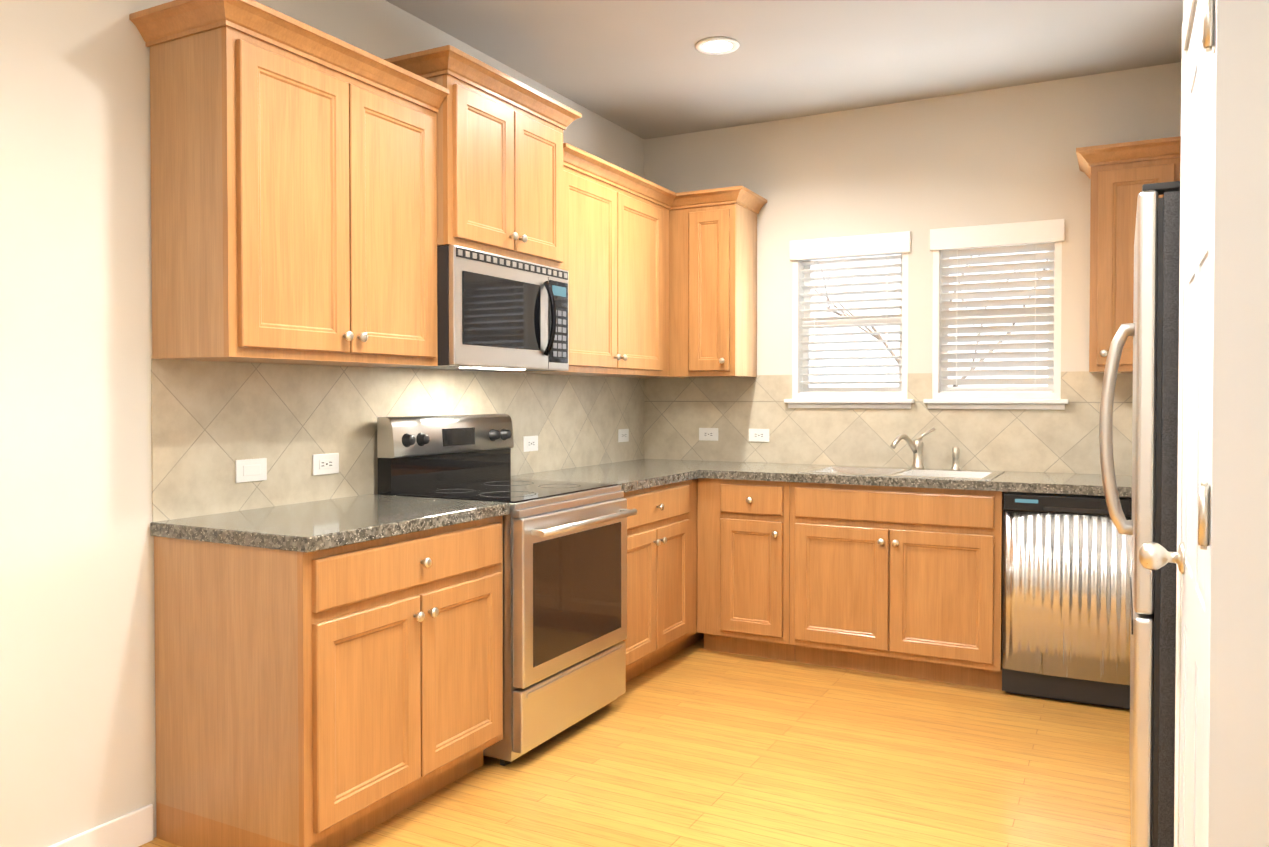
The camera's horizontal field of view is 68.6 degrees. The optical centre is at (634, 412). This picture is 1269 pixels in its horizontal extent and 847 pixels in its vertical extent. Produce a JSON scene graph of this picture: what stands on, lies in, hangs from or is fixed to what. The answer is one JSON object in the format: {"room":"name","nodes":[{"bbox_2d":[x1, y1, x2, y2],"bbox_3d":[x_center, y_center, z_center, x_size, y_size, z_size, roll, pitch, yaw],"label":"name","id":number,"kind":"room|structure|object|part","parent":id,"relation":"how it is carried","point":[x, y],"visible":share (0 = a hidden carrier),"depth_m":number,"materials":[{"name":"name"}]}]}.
{"room":"kitchen","nodes":[
{"label":"kitchen","id":0,"kind":"room"},
{"bbox_2d":[0,0,643,846],"bbox_3d":[-1.452,-0.156,2.732,0.150,2.780,6.500,1,1,28],"label":"wall","id":1,"kind":"structure","parent":0,"point":[76,662],"depth_m":2.50,"materials":[{"name":"beige paint"}]},
{"bbox_2d":[49,804,152,846],"bbox_3d":[-2.107,1.205,1.330,0.013,0.105,3.068,1,1,28],"label":"baseboard","id":2,"kind":"structure","parent":1,"relation":"attached to","point":[133,828],"depth_m":2.59,"materials":[{"name":"white paint"}]},
{"bbox_2d":[235,458,266,482],"bbox_3d":[-1.228,0.185,2.982,0.006,0.072,0.118,1,1,28],"label":"light switch","id":3,"kind":"object","parent":1,"relation":"attached to","point":[248,470],"visible":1,"depth_m":2.98,"materials":[{"name":"white plastic"}]},
{"bbox_2d":[141,0,440,366],"bbox_3d":[-1.034,-0.643,2.973,0.340,0.966,0.870,1,1,28],"label":"upper cabinet","id":4,"kind":"object","parent":1,"relation":"attached to","point":[317,196],"depth_m":2.68,"materials":[{"name":"brown wood"}]},
{"bbox_2d":[313,453,338,475],"bbox_3d":[-1.081,0.180,3.261,0.007,0.072,0.118,1,1,28],"label":"outlet","id":5,"kind":"object","parent":1,"relation":"attached to","point":[323,464],"visible":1,"depth_m":3.26,"materials":[{"name":"white plastic"}]},
{"bbox_2d":[151,355,646,521],"bbox_3d":[-0.667,0.053,4.063,0.006,0.482,3.120,1,1,28],"label":"backsplash","id":6,"kind":"structure","parent":1,"relation":"attached to","point":[212,422],"depth_m":3.26,"materials":[{"name":"beige tile"}]},
{"bbox_2d":[393,45,572,275],"bbox_3d":[-0.633,-0.934,3.684,0.386,0.668,0.763,1,1,28],"label":"upper cabinet","id":7,"kind":"object","parent":1,"relation":"attached to","point":[507,166],"depth_m":3.52,"materials":[{"name":"brown wood"}]},
{"bbox_2d":[389,245,568,371],"bbox_3d":[-0.603,-0.384,3.678,0.446,0.424,0.762,1,1,28],"label":"microwave","id":8,"kind":"object","parent":7,"relation":"attached to","point":[497,313],"visible":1,"depth_m":3.50,"materials":[{"name":"grey metal"}]},
{"bbox_2d":[523,436,537,451],"bbox_3d":[-0.488,0.146,4.389,0.007,0.072,0.118,1,1,28],"label":"outlet","id":9,"kind":"object","parent":1,"relation":"attached to","point":[530,443],"visible":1,"depth_m":4.38,"materials":[{"name":"white plastic"}]},
{"bbox_2d":[501,148,672,377],"bbox_3d":[-0.212,-0.669,4.540,0.340,0.966,1.127,1,1,28],"label":"upper cabinet","id":10,"kind":"object","parent":1,"relation":"attached to","point":[620,283],"depth_m":4.44,"materials":[{"name":"brown wood"}]},
{"bbox_2d":[618,429,628,441],"bbox_3d":[-0.061,0.128,5.203,0.007,0.072,0.118,1,1,28],"label":"outlet","id":11,"kind":"object","parent":1,"relation":"attached to","point":[623,435],"visible":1,"depth_m":5.20,"materials":[{"name":"white plastic"}]},
{"bbox_2d":[139,638,1130,846],"bbox_3d":[0.164,1.298,1.908,3.800,0.100,6.500,1,1,28],"label":"floor","id":12,"kind":"structure","parent":0,"point":[696,744],"depth_m":3.17,"materials":[{"name":"brown wood"}]},
{"bbox_2d":[154,516,502,846],"bbox_3d":[-0.911,0.791,2.937,0.616,0.880,0.877,1,1,28],"label":"base cabinet","id":13,"kind":"object","parent":12,"relation":"on","point":[340,696],"depth_m":2.60,"materials":[{"name":"brown wood"}]},
{"bbox_2d":[150,494,508,552],"bbox_3d":[-0.909,0.331,2.921,0.628,0.040,0.889,1,1,28],"label":"countertop","id":14,"kind":"structure","parent":13,"relation":"on","point":[308,527],"depth_m":2.71,"materials":[{"name":"stone"}]},
{"bbox_2d":[377,414,637,765],"bbox_3d":[-0.462,0.617,3.626,0.712,1.205,0.756,1,1,28],"label":"range","id":15,"kind":"object","parent":12,"relation":"on","point":[564,597],"visible":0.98,"depth_m":3.46,"materials":[{"name":"silver metal"}]},
{"bbox_2d":[622,479,693,681],"bbox_3d":[-0.170,0.768,4.347,0.616,0.880,0.777,1,1,28],"label":"base cabinet","id":16,"kind":"object","parent":12,"relation":"on","point":[660,537],"depth_m":4.24,"materials":[{"name":"brown wood"}]},
{"bbox_2d":[511,464,702,491],"bbox_3d":[-0.151,0.307,4.365,0.629,0.040,0.840,1,1,28],"label":"countertop","id":17,"kind":"structure","parent":16,"relation":"on","point":[633,475],"depth_m":4.33,"materials":[{"name":"stone"}]},
{"bbox_2d":[694,478,833,662],"bbox_3d":[0.640,0.761,4.751,0.520,0.880,0.692,1,1,28],"label":"base cabinet","id":18,"kind":"object","parent":12,"relation":"on","point":[764,550],"depth_m":4.47,"materials":[{"name":"brown wood"}]},
{"bbox_2d":[606,428,1131,496],"bbox_3d":[1.104,0.272,4.537,2.690,0.396,0.628,1,1,28],"label":"countertop","id":19,"kind":"structure","parent":18,"relation":"on","point":[917,476],"depth_m":4.33,"materials":[{"name":"stone"}]},
{"bbox_2d":[797,465,1004,479],"bbox_3d":[1.277,0.377,4.443,0.862,0.190,0.532,1,1,28],"label":"sink basin","id":20,"kind":"object","parent":19,"relation":"in","point":[916,471],"depth_m":4.51,"materials":[{"name":"white ceramic"}]},
{"bbox_2d":[891,428,960,470],"bbox_3d":[1.415,0.177,4.513,0.298,0.206,0.216,1,1,28],"label":"tap","id":21,"kind":"object","parent":19,"relation":"on","point":[916,446],"depth_m":4.57,"materials":[{"name":"silver metal"}]},
{"bbox_2d":[1002,491,1131,709],"bbox_3d":[1.967,0.776,4.085,0.597,0.872,0.594,1,1,28],"label":"dishwasher","id":22,"kind":"object","parent":12,"relation":"on","point":[1067,564],"visible":0.65,"depth_m":3.85,"materials":[{"name":"silver metal"}]},
{"bbox_2d":[1099,181,1179,846],"bbox_3d":[1.774,0.334,2.537,0.909,1.808,0.890,1,1,28],"label":"refrigerator","id":23,"kind":"object","parent":12,"relation":"on","point":[1152,329],"visible":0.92,"depth_m":2.30,"materials":[{"name":"silver metal"}]},
{"bbox_2d":[386,0,1182,138],"bbox_3d":[0.164,-1.581,1.860,3.800,0.100,6.500,1,1,28],"label":"ceiling","id":24,"kind":"structure","parent":0,"point":[644,69],"depth_m":4.00,"materials":[{"name":"paint"}]},
{"bbox_2d":[695,37,739,54],"bbox_3d":[0.354,-1.563,3.963,0.188,0.008,0.188,1,1,28],"label":"recessed light","id":25,"kind":"object","parent":24,"relation":"in","point":[718,45],"visible":0.96,"depth_m":3.96,"materials":[{"name":"white glass"}]},
{"bbox_2d":[644,62,1180,374],"bbox_3d":[1.707,-0.188,4.660,3.650,2.780,0.150,1,1,28],"label":"wall","id":26,"kind":"structure","parent":0,"point":[919,169],"depth_m":4.69,"materials":[{"name":"beige paint"}]},
{"bbox_2d":[699,428,717,440],"bbox_3d":[0.418,0.122,5.246,0.118,0.072,0.007,1,1,28],"label":"outlet","id":27,"kind":"object","parent":26,"relation":"attached to","point":[708,434],"visible":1,"depth_m":5.24,"materials":[{"name":"white plastic"}]},
{"bbox_2d":[673,186,760,377],"bbox_3d":[0.288,-0.679,5.110,0.687,0.966,0.340,1,1,28],"label":"upper cabinet","id":28,"kind":"object","parent":26,"relation":"attached to","point":[715,230],"depth_m":4.89,"materials":[{"name":"brown wood"}]},
{"bbox_2d":[749,429,768,441],"bbox_3d":[0.684,0.124,5.106,0.118,0.072,0.007,1,1,28],"label":"outlet","id":29,"kind":"object","parent":26,"relation":"attached to","point":[758,435],"visible":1,"depth_m":5.10,"materials":[{"name":"white plastic"}]},
{"bbox_2d":[784,252,913,408],"bbox_3d":[1.149,-0.458,4.926,0.680,0.870,0.190,1,1,28],"label":"window","id":30,"kind":"structure","parent":26,"relation":"in","point":[857,400],"depth_m":4.95,"materials":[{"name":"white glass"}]},
{"bbox_2d":[790,231,910,392],"bbox_3d":[1.135,-0.507,4.900,0.634,0.830,0.089,1,1,28],"label":"window blind","id":31,"kind":"object","parent":30,"relation":"attached to","point":[888,244],"visible":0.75,"depth_m":4.89,"materials":[{"name":"white plastic"}]},
{"bbox_2d":[647,371,1132,474],"bbox_3d":[1.263,0.040,4.808,2.669,0.482,0.006,1,1,28],"label":"backsplash","id":32,"kind":"structure","parent":26,"relation":"attached to","point":[1021,440],"depth_m":4.80,"materials":[{"name":"beige tile"}]},
{"bbox_2d":[923,242,1068,409],"bbox_3d":[1.786,-0.452,4.591,0.660,0.870,0.190,1,1,28],"label":"window","id":33,"kind":"structure","parent":26,"relation":"in","point":[1035,401],"depth_m":4.57,"materials":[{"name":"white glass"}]},
{"bbox_2d":[930,219,1064,392],"bbox_3d":[1.773,-0.501,4.565,0.614,0.830,0.089,1,1,28],"label":"window blind","id":34,"kind":"object","parent":33,"relation":"attached to","point":[1022,237],"visible":0.9,"depth_m":4.57,"materials":[{"name":"white plastic"}]},
{"bbox_2d":[1085,136,1180,372],"bbox_3d":[2.207,-0.662,4.102,0.346,0.966,0.340,1,1,28],"label":"upper cabinet","id":35,"kind":"object","parent":26,"relation":"attached to","point":[1117,172],"depth_m":3.99,"materials":[{"name":"brown wood"}]},
{"bbox_2d":[1178,0,1193,846],"bbox_3d":[1.128,-0.140,1.762,0.120,2.780,0.640,1,1,28],"label":"wall","id":36,"kind":"structure","parent":0,"point":[1184,1],"depth_m":2.08,"materials":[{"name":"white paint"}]},
{"bbox_2d":[1139,0,1215,846],"bbox_3d":[1.023,0.227,1.749,0.122,2.023,0.765,1,1,28],"label":"door","id":37,"kind":"structure","parent":36,"relation":"in","point":[1190,558],"depth_m":1.70,"materials":[{"name":"white paint"}]},
{"bbox_3d":[1.155,0.316,2.040,0.087,0.070,0.070,1,1,28],"label":"knob","id":38,"kind":"part","parent":37,"relation":"part of","materials":[{"name":"silver metal"}]},
{"bbox_3d":[1.064,0.227,1.734,0.035,2.023,0.754,1,1,28],"label":"panel","id":39,"kind":"part","parent":37,"relation":"part of","materials":[{"name":"white paint"}]},
{"bbox_3d":[0.870,0.206,1.421,0.018,1.702,0.043,1,1,28],"label":"door hinge","id":40,"kind":"part","parent":37,"relation":"part of","materials":[{"name":"white paint"}]},
{"bbox_2d":[1174,0,1194,846],"bbox_3d":[1.109,0.188,1.738,0.126,2.125,0.850,1,1,28],"label":"door frame","id":41,"kind":"structure","parent":36,"relation":"attached to","point":[1188,12],"depth_m":2.08,"materials":[{"name":"white paint"}]},
{"bbox_2d":[1194,0,1268,846],"bbox_3d":[1.261,-0.131,1.240,0.840,2.780,0.120,1,1,28],"label":"wall","id":42,"kind":"structure","parent":0,"point":[1238,767],"depth_m":1.37,"materials":[{"name":"white paint"}]},
{"label":"outside","id":43,"kind":"structure","parent":0,"visible":0},
{"bbox_2d":[809,251,1048,386],"bbox_3d":[3.233,-1.340,7.171,10.000,7.000,0.050,1,1,28],"label":"sky","id":44,"kind":"structure","parent":43,"point":[846,329],"depth_m":7.81,"materials":[{"name":"white"}]},
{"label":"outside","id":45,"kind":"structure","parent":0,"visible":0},
{"bbox_2d":[811,251,1047,386],"bbox_3d":[2.118,-0.065,6.771,2.014,3.467,0.522,1,1,28],"label":"branches","id":46,"kind":"object","parent":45,"point":[874,336],"depth_m":7.05,"materials":[{"name":"grey plant"}]}
]}

